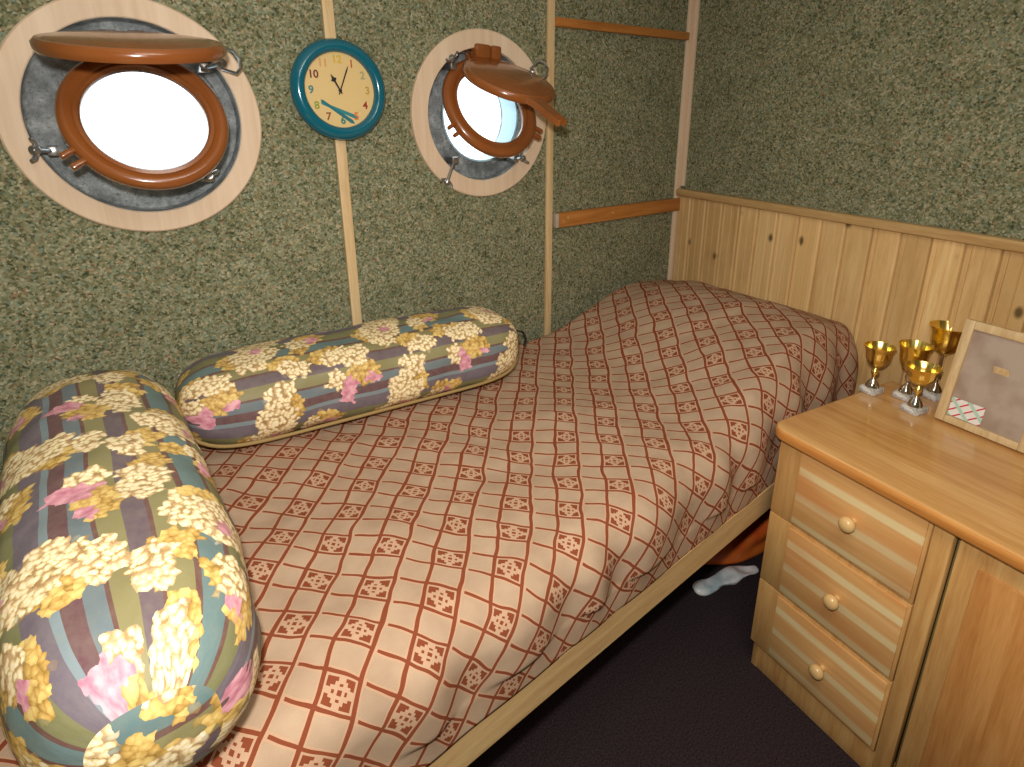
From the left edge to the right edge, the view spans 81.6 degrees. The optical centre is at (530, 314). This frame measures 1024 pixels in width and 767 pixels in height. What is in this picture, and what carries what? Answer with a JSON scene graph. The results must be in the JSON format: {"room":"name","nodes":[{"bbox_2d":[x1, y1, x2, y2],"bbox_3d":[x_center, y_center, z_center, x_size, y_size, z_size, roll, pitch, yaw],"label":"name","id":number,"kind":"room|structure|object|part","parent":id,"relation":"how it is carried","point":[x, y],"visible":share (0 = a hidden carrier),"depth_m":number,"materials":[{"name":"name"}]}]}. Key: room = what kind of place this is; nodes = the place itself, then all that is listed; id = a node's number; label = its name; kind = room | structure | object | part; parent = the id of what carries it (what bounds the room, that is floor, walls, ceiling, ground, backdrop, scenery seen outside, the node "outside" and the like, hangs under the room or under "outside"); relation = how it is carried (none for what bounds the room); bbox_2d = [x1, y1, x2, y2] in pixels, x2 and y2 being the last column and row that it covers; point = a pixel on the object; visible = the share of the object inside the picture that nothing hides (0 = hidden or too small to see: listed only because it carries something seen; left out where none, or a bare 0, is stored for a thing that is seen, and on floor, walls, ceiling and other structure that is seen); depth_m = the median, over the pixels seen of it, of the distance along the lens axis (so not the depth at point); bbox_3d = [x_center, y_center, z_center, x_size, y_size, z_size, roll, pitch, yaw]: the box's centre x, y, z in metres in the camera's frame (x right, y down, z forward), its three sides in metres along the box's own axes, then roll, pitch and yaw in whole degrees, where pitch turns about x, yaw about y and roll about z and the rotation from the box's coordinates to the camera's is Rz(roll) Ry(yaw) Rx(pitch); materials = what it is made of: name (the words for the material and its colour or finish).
{"room":"ship interior","nodes":[
{"label":"ship interior","id":0,"kind":"room"},
{"bbox_2d":[0,0,688,485],"bbox_3d":[-0.289,-0.136,1.709,2.750,2.050,0.001,-14,23,-35],"label":"wall","id":1,"kind":"structure","parent":0,"point":[79,295],"depth_m":1.50,"materials":[{"name":"carpet"}]},
{"bbox_2d":[0,0,261,231],"bbox_3d":[-0.736,-0.374,1.135,0.458,0.458,0.455,-14,23,-35],"label":"window","id":2,"kind":"structure","parent":1,"relation":"in","point":[57,64],"depth_m":1.14,"materials":[{"name":"brown wood"}]},
{"bbox_3d":[-0.735,-0.382,1.122,0.286,0.301,0.025,-16,-3,-34],"label":"glass frame","id":3,"kind":"part","parent":2,"relation":"part of","materials":[{"name":"brown paint"}]},
{"bbox_2d":[290,38,385,139],"bbox_3d":[-0.452,-0.533,1.406,0.228,0.228,0.036,-14,23,-34],"label":"wall clock","id":4,"kind":"object","parent":1,"relation":"attached to","point":[339,93],"visible":1,"depth_m":1.40,"materials":[{"name":"teal plastic"}]},
{"bbox_2d":[320,0,361,325],"bbox_3d":[-0.471,-0.103,1.566,0.038,1.980,0.012,-14,23,-35],"label":"batten","id":5,"kind":"object","parent":1,"relation":"attached to","point":[327,11],"visible":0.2,"depth_m":1.50,"materials":[{"name":"brown wood"}]},
{"bbox_2d":[544,0,554,335],"bbox_3d":[0.057,-0.232,1.943,0.027,1.980,0.012,-14,23,-35],"label":"batten","id":6,"kind":"object","parent":1,"relation":"attached to","point":[550,40],"visible":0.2,"depth_m":1.87,"materials":[{"name":"brown wood"}]},
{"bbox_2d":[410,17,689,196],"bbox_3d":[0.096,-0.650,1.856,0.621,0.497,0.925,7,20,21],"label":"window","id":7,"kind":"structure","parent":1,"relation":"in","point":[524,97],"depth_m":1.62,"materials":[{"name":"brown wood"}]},
{"bbox_3d":[-0.111,-0.579,1.641,0.310,0.302,0.025,-10,-7,-36],"label":"glass frame","id":8,"kind":"part","parent":7,"relation":"part of","materials":[{"name":"brown paint"}]},
{"bbox_2d":[553,198,679,227],"bbox_3d":[0.323,-0.366,2.101,0.614,0.048,0.024,-14,23,-35],"label":"board","id":9,"kind":"object","parent":1,"relation":"attached to","point":[606,213],"visible":1,"depth_m":2.06,"materials":[{"name":"beige wood"}]},
{"bbox_2d":[667,0,693,279],"bbox_3d":[0.558,-0.354,2.300,0.029,1.980,0.012,-14,23,-35],"label":"batten","id":10,"kind":"object","parent":1,"relation":"attached to","point":[691,2],"visible":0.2,"depth_m":2.19,"materials":[{"name":"brown wood"}]},
{"bbox_2d":[467,552,912,766],"bbox_3d":[0.468,1.183,1.099,2.830,0.050,2.765,-14,23,-35],"label":"floor","id":11,"kind":"structure","parent":0,"point":[681,686],"depth_m":1.52,"materials":[{"name":"carpet"}]},
{"bbox_2d":[428,482,774,766],"bbox_3d":[-0.017,0.573,1.522,2.095,0.830,0.961,-14,23,-35],"label":"bed","id":12,"kind":"object","parent":11,"relation":"on","point":[491,729],"visible":0.04,"depth_m":1.10,"materials":[{"name":"brown wood"}]},
{"bbox_2d":[0,279,857,766],"bbox_3d":[0.028,0.270,1.432,2.070,0.362,0.954,-14,23,-35],"label":"blanket","id":13,"kind":"object","parent":12,"relation":"on","point":[412,569],"visible":0.7,"depth_m":1.14,"materials":[{"name":"beige fabric"}]},
{"bbox_2d":[0,370,261,766],"bbox_3d":[-0.621,0.294,0.883,0.267,0.240,0.880,-14,23,-36],"label":"bolster","id":14,"kind":"object","parent":13,"relation":"on","point":[130,629],"visible":1,"depth_m":0.63,"materials":[{"name":"fabric"}]},
{"bbox_2d":[175,306,526,447],"bbox_3d":[-0.379,0.120,1.484,0.889,0.189,0.255,-11,22,-30],"label":"bolster","id":15,"kind":"object","parent":13,"relation":"on","point":[254,394],"visible":0.98,"depth_m":1.34,"materials":[{"name":"fabric"}]},
{"bbox_2d":[692,565,758,595],"bbox_3d":[0.636,0.853,1.936,0.258,0.032,0.069,-7,20,-20],"label":"sock","id":16,"kind":"object","parent":11,"relation":"on","point":[730,575],"visible":1,"depth_m":1.92,"materials":[{"name":"white fabric"}]},
{"bbox_2d":[704,508,770,564],"bbox_3d":[0.606,0.740,2.022,0.529,0.189,0.199,-7,20,-20],"label":"folded cloth","id":17,"kind":"object","parent":11,"relation":"on","point":[750,542],"visible":0.13,"depth_m":1.97,"materials":[{"name":"orange fabric"}]},
{"bbox_2d":[751,381,1023,766],"bbox_3d":[1.003,0.708,1.246,0.505,0.754,0.947,-10,21,-28],"label":"dresser","id":18,"kind":"object","parent":11,"relation":"on","point":[892,574],"visible":0.98,"depth_m":1.25,"materials":[{"name":"brown wood"}]},
{"bbox_3d":[0.810,0.592,1.630,0.445,0.723,0.018,-10,21,-28],"label":"panel","id":19,"kind":"part","parent":18,"relation":"part of","materials":[{"name":"brown wood"}]},
{"bbox_3d":[0.676,0.840,1.399,0.034,0.035,0.035,-10,21,-28],"label":"knob","id":20,"kind":"part","parent":18,"relation":"part of","materials":[{"name":"brown wood"}]},
{"bbox_3d":[0.688,0.830,1.440,0.017,0.206,0.347,-10,21,-28],"label":"drawer","id":21,"kind":"part","parent":18,"relation":"part of","materials":[{"name":"brown wood"}]},
{"bbox_3d":[0.692,0.838,1.411,0.005,0.190,0.279,-10,21,-28],"label":"drawer panel","id":22,"kind":"part","parent":18,"relation":"part of","materials":[{"name":"brown wood"}]},
{"bbox_3d":[0.676,0.642,1.332,0.034,0.035,0.035,-10,21,-28],"label":"knob","id":23,"kind":"part","parent":18,"relation":"part of","materials":[{"name":"brown wood"}]},
{"bbox_3d":[0.688,0.633,1.373,0.017,0.206,0.347,-10,21,-28],"label":"drawer","id":24,"kind":"part","parent":18,"relation":"part of","materials":[{"name":"brown wood"}]},
{"bbox_3d":[0.692,0.640,1.344,0.005,0.190,0.279,-10,21,-28],"label":"drawer panel","id":25,"kind":"part","parent":18,"relation":"part of","materials":[{"name":"brown wood"}]},
{"bbox_3d":[0.676,0.445,1.264,0.034,0.035,0.035,-10,21,-28],"label":"knob","id":26,"kind":"part","parent":18,"relation":"part of","materials":[{"name":"brown wood"}]},
{"bbox_3d":[0.688,0.435,1.305,0.017,0.206,0.347,-10,21,-28],"label":"drawer","id":27,"kind":"part","parent":18,"relation":"part of","materials":[{"name":"brown wood"}]},
{"bbox_3d":[0.692,0.443,1.276,0.005,0.190,0.279,-10,21,-28],"label":"drawer panel","id":28,"kind":"part","parent":18,"relation":"part of","materials":[{"name":"brown wood"}]},
{"bbox_2d":[859,341,896,395],"bbox_3d":[0.893,0.140,1.537,0.074,0.130,0.074,-9,21,-24],"label":"trophy cup","id":29,"kind":"object","parent":18,"relation":"on","point":[879,354],"visible":1,"depth_m":1.53,"materials":[{"name":"gold stone"}]},
{"bbox_3d":[0.893,0.149,1.540,0.019,0.028,0.019,-9,21,-24],"label":"stem","id":30,"kind":"part","parent":29,"relation":"part of","materials":[{"name":"gold metal"}]},
{"bbox_2d":[892,339,934,401],"bbox_3d":[0.962,0.143,1.504,0.078,0.146,0.078,-12,22,-31],"label":"trophy cup","id":31,"kind":"object","parent":18,"relation":"on","point":[910,349],"visible":0.64,"depth_m":1.50,"materials":[{"name":"gold stone"}]},
{"bbox_2d":[900,360,942,415],"bbox_3d":[0.939,0.180,1.437,0.078,0.120,0.078,-7,20,-20],"label":"trophy cup","id":32,"kind":"object","parent":18,"relation":"on","point":[920,373],"visible":1,"depth_m":1.43,"materials":[{"name":"gold stone"}]},
{"bbox_3d":[0.939,0.183,1.438,0.019,0.028,0.019,-7,20,-20],"label":"stem","id":33,"kind":"part","parent":32,"relation":"part of","materials":[{"name":"gold metal"}]},
{"bbox_2d":[919,320,961,401],"bbox_3d":[1.038,0.118,1.502,0.088,0.194,0.088,-6,20,-18],"label":"trophy cup","id":34,"kind":"object","parent":18,"relation":"on","point":[945,342],"visible":0.84,"depth_m":1.48,"materials":[{"name":"gold stone"}]},
{"bbox_3d":[1.038,0.136,1.508,0.019,0.073,0.019,-6,20,-18],"label":"stem","id":35,"kind":"part","parent":34,"relation":"part of","materials":[{"name":"gold metal"}]},
{"bbox_3d":[0.921,0.776,0.985,0.011,0.643,0.511,-10,21,-28],"label":"door","id":36,"kind":"part","parent":18,"relation":"part of","materials":[{"name":"brown wood"}]},
{"bbox_3d":[0.912,0.779,0.985,0.006,0.549,0.425,-10,21,-28],"label":"door panel","id":37,"kind":"part","parent":18,"relation":"part of","materials":[{"name":"orange wood"}]},
{"bbox_2d":[934,319,1023,452],"bbox_3d":[1.049,0.151,1.324,0.085,0.246,0.190,-10,21,-28],"label":"picture frame","id":38,"kind":"object","parent":18,"relation":"on","point":[982,395],"visible":1,"depth_m":1.33,"materials":[{"name":"brown wood"}]},
{"bbox_2d":[681,0,1023,239],"bbox_3d":[1.321,0.075,1.092,0.041,2.050,3.000,-10,21,-28],"label":"wall","id":39,"kind":"structure","parent":0,"point":[910,111],"depth_m":1.60,"materials":[{"name":"carpet"}]},
{"bbox_2d":[680,0,699,185],"bbox_3d":[0.574,-0.901,2.107,0.014,0.870,0.018,-10,21,-28],"label":"batten","id":40,"kind":"object","parent":39,"relation":"attached to","point":[696,2],"visible":1,"depth_m":2.13,"materials":[{"name":"brown wood"}]},
{"bbox_2d":[673,196,1023,393],"bbox_3d":[1.155,0.365,1.446,0.013,1.032,2.418,-10,21,-28],"label":"panelling","id":41,"kind":"object","parent":39,"relation":"attached to","point":[886,286],"visible":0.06,"depth_m":1.70,"materials":[{"name":"brown wood"}]},
{"bbox_2d":[676,188,1023,252],"bbox_3d":[1.143,-0.134,1.278,0.032,0.026,2.400,-10,21,-28],"label":"rail","id":42,"kind":"object","parent":41,"relation":"attached to","point":[978,239],"visible":1,"depth_m":1.61,"materials":[{"name":"brown wood"}]}
]}

